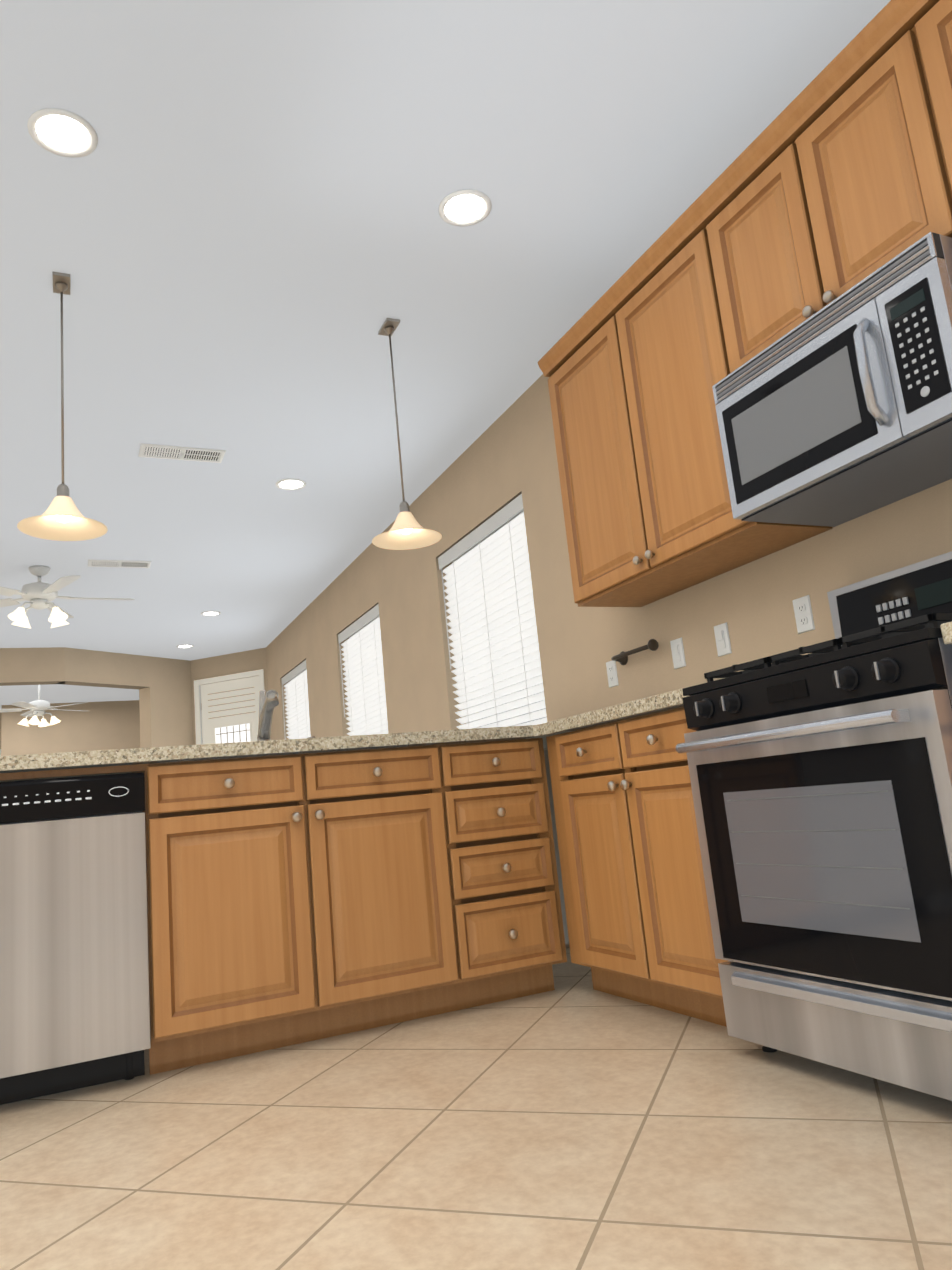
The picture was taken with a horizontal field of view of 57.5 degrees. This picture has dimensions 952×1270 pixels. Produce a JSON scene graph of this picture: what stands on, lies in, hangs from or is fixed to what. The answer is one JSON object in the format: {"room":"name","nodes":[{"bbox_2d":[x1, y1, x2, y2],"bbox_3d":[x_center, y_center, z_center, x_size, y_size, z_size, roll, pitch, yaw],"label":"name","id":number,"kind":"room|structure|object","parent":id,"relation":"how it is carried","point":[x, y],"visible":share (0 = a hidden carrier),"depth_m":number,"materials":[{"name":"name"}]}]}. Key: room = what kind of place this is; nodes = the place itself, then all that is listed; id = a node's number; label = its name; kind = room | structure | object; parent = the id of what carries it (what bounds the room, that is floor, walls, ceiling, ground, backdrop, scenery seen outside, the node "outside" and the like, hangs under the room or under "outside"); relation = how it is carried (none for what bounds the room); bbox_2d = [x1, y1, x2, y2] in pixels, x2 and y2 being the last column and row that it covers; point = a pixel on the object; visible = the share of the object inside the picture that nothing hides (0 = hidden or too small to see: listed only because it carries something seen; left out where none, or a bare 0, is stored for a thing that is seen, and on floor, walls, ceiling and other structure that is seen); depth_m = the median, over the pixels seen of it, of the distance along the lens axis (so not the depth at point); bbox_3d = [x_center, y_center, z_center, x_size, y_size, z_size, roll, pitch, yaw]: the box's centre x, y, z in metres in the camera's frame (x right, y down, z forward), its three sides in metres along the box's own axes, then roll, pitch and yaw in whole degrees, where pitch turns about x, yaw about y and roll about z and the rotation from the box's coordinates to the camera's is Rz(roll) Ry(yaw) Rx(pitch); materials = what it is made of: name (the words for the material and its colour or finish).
{"room":"kitchen","nodes":[
{"label":"kitchen","id":0,"kind":"room"},
{"bbox_2d":[0,713,0,748],"bbox_3d":[-8.847,2.552,12.460,3.640,2.740,0.150,0,-12,-25],"label":"wall","id":1,"kind":"structure","parent":0,"point":[0,730],"depth_m":13.35,"materials":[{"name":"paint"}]},
{"bbox_2d":[0,647,64,685],"bbox_3d":[-6.323,1.509,8.328,4.300,2.740,0.200,0,-12,-25],"label":"wall","id":2,"kind":"structure","parent":0,"point":[32,666],"depth_m":9.25,"materials":[{"name":"paint"}]},
{"bbox_2d":[1,700,139,755],"bbox_3d":[-5.731,2.384,13.176,2.610,2.740,0.160,0,-12,-25],"label":"wall","id":3,"kind":"structure","parent":0,"point":[103,725],"depth_m":13.16,"materials":[{"name":"paint"}]},
{"bbox_2d":[59,647,193,747],"bbox_3d":[-3.958,1.587,9.941,0.200,2.740,1.747,-12,-13,30],"label":"wall","id":4,"kind":"structure","parent":0,"point":[163,686],"depth_m":10.26,"materials":[{"name":"paint"}]},
{"bbox_2d":[191,648,270,744],"bbox_3d":[-2.850,1.578,10.457,1.303,2.740,0.150,-9,-11,19],"label":"wall","id":5,"kind":"structure","parent":0,"point":[232,663],"depth_m":10.64,"materials":[{"name":"paint"}]},
{"bbox_2d":[194,669,264,744],"bbox_3d":[-2.894,1.708,10.419,1.008,2.479,0.154,-9,-11,19],"label":"entry door","id":6,"kind":"structure","parent":5,"relation":"in","point":[226,708],"depth_m":10.58,"materials":[{"name":"white wood"}]},
{"bbox_2d":[0,0,890,708],"bbox_3d":[-4.838,-0.192,7.848,7.600,0.120,20.700,0,-12,-25],"label":"ceiling","id":7,"kind":"structure","parent":0,"point":[240,232],"depth_m":3.20,"materials":[{"name":"grey paint"}]},
{"bbox_2d":[0,685,87,726],"bbox_3d":[-5.564,0.848,10.939,1.256,0.608,1.292,0,-12,-25],"label":"ceiling fan","id":8,"kind":"object","parent":7,"relation":"hanging from","point":[38,707],"visible":0.94,"depth_m":10.86,"materials":[{"name":"white"}]},
{"bbox_2d":[27,108,97,157],"bbox_3d":[-1.230,-1.492,2.584,0.190,0.010,0.190,0,-12,-25],"label":"recessed light","id":9,"kind":"object","parent":7,"relation":"in","point":[63,132],"visible":1,"depth_m":2.58,"materials":[{"name":"white"}]},
{"bbox_2d":[17,271,107,540],"bbox_3d":[-1.517,-0.856,3.179,0.292,0.974,0.292,0,-12,-25],"label":"pendant light","id":10,"kind":"object","parent":7,"relation":"hanging from","point":[61,518],"visible":0.98,"depth_m":3.15,"materials":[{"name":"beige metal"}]},
{"bbox_2d":[0,565,134,627],"bbox_3d":[-3.275,-0.292,6.611,1.254,0.448,1.293,0,-12,-25],"label":"ceiling fan","id":11,"kind":"object","parent":7,"relation":"hanging from","point":[39,595],"visible":1,"depth_m":6.51,"materials":[{"name":"white metal"}]},
{"bbox_2d":[88,559,151,567],"bbox_3d":[-2.755,-0.543,6.705,0.450,0.021,0.170,0,-12,-25],"label":"ceiling vent","id":12,"kind":"object","parent":7,"relation":"in","point":[120,563],"visible":1,"depth_m":6.70,"materials":[{"name":"white metal"}]},
{"bbox_2d":[138,443,225,462],"bbox_3d":[-1.643,-1.009,4.852,0.450,0.021,0.170,0,-12,-25],"label":"ceiling vent","id":13,"kind":"object","parent":7,"relation":"in","point":[179,453],"visible":1,"depth_m":4.84,"materials":[{"name":"white metal"}]},
{"bbox_2d":[176,644,193,647],"bbox_3d":[-3.336,0.131,9.944,0.190,0.010,0.190,0,-12,-25],"label":"recessed light","id":14,"kind":"object","parent":7,"relation":"in","point":[184,646],"visible":0.98,"depth_m":9.92,"materials":[{"name":"white"}]},
{"bbox_2d":[201,611,220,615],"bbox_3d":[-2.614,-0.209,8.545,0.190,0.010,0.190,0,-12,-25],"label":"recessed light","id":15,"kind":"object","parent":7,"relation":"in","point":[210,613],"visible":0.98,"depth_m":8.53,"materials":[{"name":"white"}]},
{"bbox_2d":[276,478,305,489],"bbox_3d":[-1.164,-0.945,5.457,0.190,0.010,0.190,0,-12,-25],"label":"recessed light","id":16,"kind":"object","parent":7,"relation":"in","point":[290,484],"visible":1,"depth_m":5.44,"materials":[{"name":"white"}]},
{"bbox_2d":[372,318,441,549],"bbox_3d":[-0.333,-0.873,3.694,0.292,0.974,0.292,0,-12,-25],"label":"pendant light","id":17,"kind":"object","parent":7,"relation":"hanging from","point":[406,531],"visible":1,"depth_m":3.67,"materials":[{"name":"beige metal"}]},
{"bbox_2d":[439,189,491,226],"bbox_3d":[-0.038,-1.513,3.081,0.190,0.010,0.190,0,-12,-25],"label":"recessed light","id":18,"kind":"object","parent":7,"relation":"in","point":[466,207],"visible":1,"depth_m":3.07,"materials":[{"name":"white"}]},
{"bbox_2d":[0,948,951,1269],"bbox_3d":[-4.564,2.604,7.310,7.600,0.120,20.700,0,-12,-25],"label":"floor","id":19,"kind":"structure","parent":0,"point":[574,1120],"depth_m":1.68,"materials":[{"name":"tile"}]},
{"bbox_2d":[0,772,150,1104],"bbox_3d":[-1.333,0.882,2.595,0.611,0.852,0.633,0,-12,-25],"label":"stainless steel dishwasher","id":20,"kind":"object","parent":19,"relation":"on","point":[74,991],"visible":1,"depth_m":2.38,"materials":[{"name":"grey metal"}]},
{"bbox_2d":[128,743,479,1074],"bbox_3d":[-0.621,0.869,2.955,0.976,0.876,0.628,0,-12,-25],"label":"base cabinet","id":21,"kind":"object","parent":19,"relation":"on","point":[293,899],"depth_m":2.67,"materials":[{"name":"brown wood"}]},
{"bbox_2d":[0,690,546,781],"bbox_3d":[-0.836,0.402,3.132,3.178,0.437,1.020,0,-12,-25],"label":"countertop","id":22,"kind":"structure","parent":21,"relation":"on","point":[264,744],"depth_m":2.71,"materials":[{"name":"stone"}]},
{"bbox_2d":[456,738,566,1005],"bbox_3d":[-0.041,0.865,3.229,0.447,0.876,0.628,0,-12,-25],"label":"base cabinet","id":23,"kind":"object","parent":19,"relation":"on","point":[518,937],"depth_m":2.98,"materials":[{"name":"brown wood"}]},
{"bbox_2d":[546,707,726,1026],"bbox_3d":[0.728,0.702,2.776,0.660,0.876,0.873,0,-12,-25],"label":"base cabinet","id":24,"kind":"object","parent":19,"relation":"on","point":[637,909],"visible":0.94,"depth_m":2.62,"materials":[{"name":"brown wood"}]},
{"bbox_2d":[536,689,687,740],"bbox_3d":[0.688,0.196,2.849,0.658,0.140,0.831,0,-12,-25],"label":"countertop","id":25,"kind":"structure","parent":24,"relation":"on","point":[673,699],"depth_m":2.67,"materials":[{"name":"stone"}]},
{"bbox_2d":[676,551,951,1100],"bbox_3d":[1.002,0.376,2.055,0.753,1.190,0.750,0,-12,-25],"label":"steel gas range","id":26,"kind":"object","parent":19,"relation":"on","point":[821,779],"visible":0.98,"depth_m":1.86,"materials":[{"name":"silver metal"}]},
{"bbox_3d":[1.628,0.244,0.856,0.660,0.876,1.930,0,-12,-25],"label":"base cabinet","id":27,"kind":"object","parent":19,"relation":"on","visible":0},
{"bbox_2d":[940,621,951,643],"bbox_3d":[1.583,-0.256,0.955,0.648,0.140,1.935,0,-12,-25],"label":"countertop","id":28,"kind":"structure","parent":27,"relation":"on","point":[946,629],"depth_m":1.65,"materials":[{"name":"beige stone"}]},
{"bbox_2d":[544,749,569,947],"bbox_3d":[-0.760,0.979,3.464,2.766,0.878,0.130,0,-12,-25],"label":"wall","id":29,"kind":"structure","parent":0,"point":[556,849],"depth_m":3.91,"materials":[{"name":"paint"}]},
{"bbox_2d":[266,374,951,739],"bbox_3d":[0.049,0.286,5.224,0.200,2.740,11.400,0,-12,-25],"label":"wall","id":30,"kind":"structure","parent":0,"point":[504,458],"depth_m":4.31,"materials":[{"name":"paint"}]},
{"bbox_2d":[281,660,310,739],"bbox_3d":[-1.859,1.059,9.145,0.077,1.422,1.198,0,-12,-25],"label":"window blinds","id":31,"kind":"object","parent":30,"relation":"attached to","point":[297,708],"visible":0.31,"depth_m":9.24,"materials":[{"name":"white plastic"}]},
{"bbox_2d":[338,604,387,735],"bbox_3d":[-0.896,0.570,7.092,0.077,1.422,1.178,0,-12,-25],"label":"window blinds","id":32,"kind":"object","parent":30,"relation":"attached to","point":[364,679],"visible":0.46,"depth_m":7.13,"materials":[{"name":"white plastic"}]},
{"bbox_2d":[349,616,378,637],"bbox_3d":[-0.861,0.579,7.106,0.177,1.444,1.184,0,-12,-25],"label":"window","id":33,"kind":"structure","parent":30,"relation":"in","point":[363,627],"depth_m":7.39,"materials":[{"name":"white"}]},
{"bbox_2d":[452,510,523,728],"bbox_3d":[0.133,0.135,4.989,0.177,1.564,1.204,0,-12,-25],"label":"window","id":34,"kind":"structure","parent":30,"relation":"in","point":[504,524],"depth_m":5.13,"materials":[{"name":"white"}]},
{"bbox_2d":[438,494,546,728],"bbox_3d":[0.098,0.126,4.975,0.077,1.542,1.198,0,-12,-25],"label":"window blinds","id":35,"kind":"object","parent":34,"relation":"attached to","point":[491,617],"visible":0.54,"depth_m":4.96,"materials":[{"name":"white plastic"}]},
{"bbox_2d":[606,660,618,687],"bbox_3d":[0.597,0.171,3.814,0.008,0.115,0.072,0,-12,-25],"label":"outlet","id":36,"kind":"object","parent":30,"relation":"attached to","point":[612,673],"visible":1,"depth_m":3.81,"materials":[{"name":"white plastic"}]},
{"bbox_2d":[611,639,658,664],"bbox_3d":[0.658,0.072,3.596,0.068,0.058,0.341,-1,-12,-22],"label":"paper towel holder","id":37,"kind":"object","parent":30,"relation":"attached to","point":[621,658],"visible":1,"depth_m":3.56,"materials":[{"name":"brown metal"}]},
{"bbox_2d":[670,637,685,668],"bbox_3d":[0.789,0.072,3.401,0.011,0.115,0.072,0,-12,-25],"label":"light switch","id":38,"kind":"object","parent":30,"relation":"attached to","point":[677,650],"visible":1,"depth_m":3.39,"materials":[{"name":"white plastic"}]},
{"bbox_2d":[548,228,832,606],"bbox_3d":[0.691,-0.712,3.183,0.360,1.000,1.027,0,-12,-25],"label":"upper cabinet","id":39,"kind":"object","parent":30,"relation":"attached to","point":[646,501],"visible":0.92,"depth_m":3.03,"materials":[{"name":"brown wood"}]},
{"bbox_2d":[714,622,731,656],"bbox_3d":[0.898,0.017,3.169,0.011,0.115,0.072,0,-12,-25],"label":"light switch","id":40,"kind":"object","parent":30,"relation":"attached to","point":[722,639],"visible":1,"depth_m":3.16,"materials":[{"name":"white plastic"}]},
{"bbox_2d":[792,595,814,633],"bbox_3d":[1.063,-0.066,2.820,0.008,0.115,0.072,0,-12,-25],"label":"outlet","id":41,"kind":"object","parent":30,"relation":"attached to","point":[803,614],"visible":1,"depth_m":2.81,"materials":[{"name":"white plastic"}]},
{"bbox_2d":[706,26,951,372],"bbox_3d":[1.043,-1.113,2.429,0.360,0.568,0.764,0,-12,-25],"label":"upper cabinet","id":42,"kind":"object","parent":30,"relation":"attached to","point":[847,189],"visible":0.79,"depth_m":2.29,"materials":[{"name":"brown wood"}]},
{"bbox_2d":[712,232,951,526],"bbox_3d":[1.045,-0.622,2.313,0.457,0.424,0.748,0,-12,-25],"label":"over-the-range microwave","id":43,"kind":"object","parent":42,"relation":"attached to","point":[836,412],"visible":1,"depth_m":2.20,"materials":[{"name":"grey metal"}]},
{"bbox_2d":[914,0,951,188],"bbox_3d":[1.462,-1.097,1.577,0.328,1.000,1.081,0,-12,-25],"label":"upper cabinet","id":44,"kind":"object","parent":30,"relation":"attached to","point":[933,26],"visible":0.96,"depth_m":1.99,"materials":[{"name":"brown wood"}]},
{"bbox_2d":[538,0,939,376],"bbox_3d":[1.073,-1.516,2.032,0.082,0.064,3.720,0,-12,-25],"label":"crown molding","id":45,"kind":"structure","parent":44,"relation":"attached to","point":[886,28],"depth_m":2.53,"materials":[{"name":"brown wood"}]},
{"label":"outside","id":46,"kind":"structure","parent":0,"visible":0},
{"bbox_2d":[365,667,546,731],"bbox_3d":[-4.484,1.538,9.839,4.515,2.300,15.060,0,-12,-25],"label":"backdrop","id":47,"kind":"structure","parent":46,"point":[508,702],"depth_m":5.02,"materials":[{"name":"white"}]}
]}

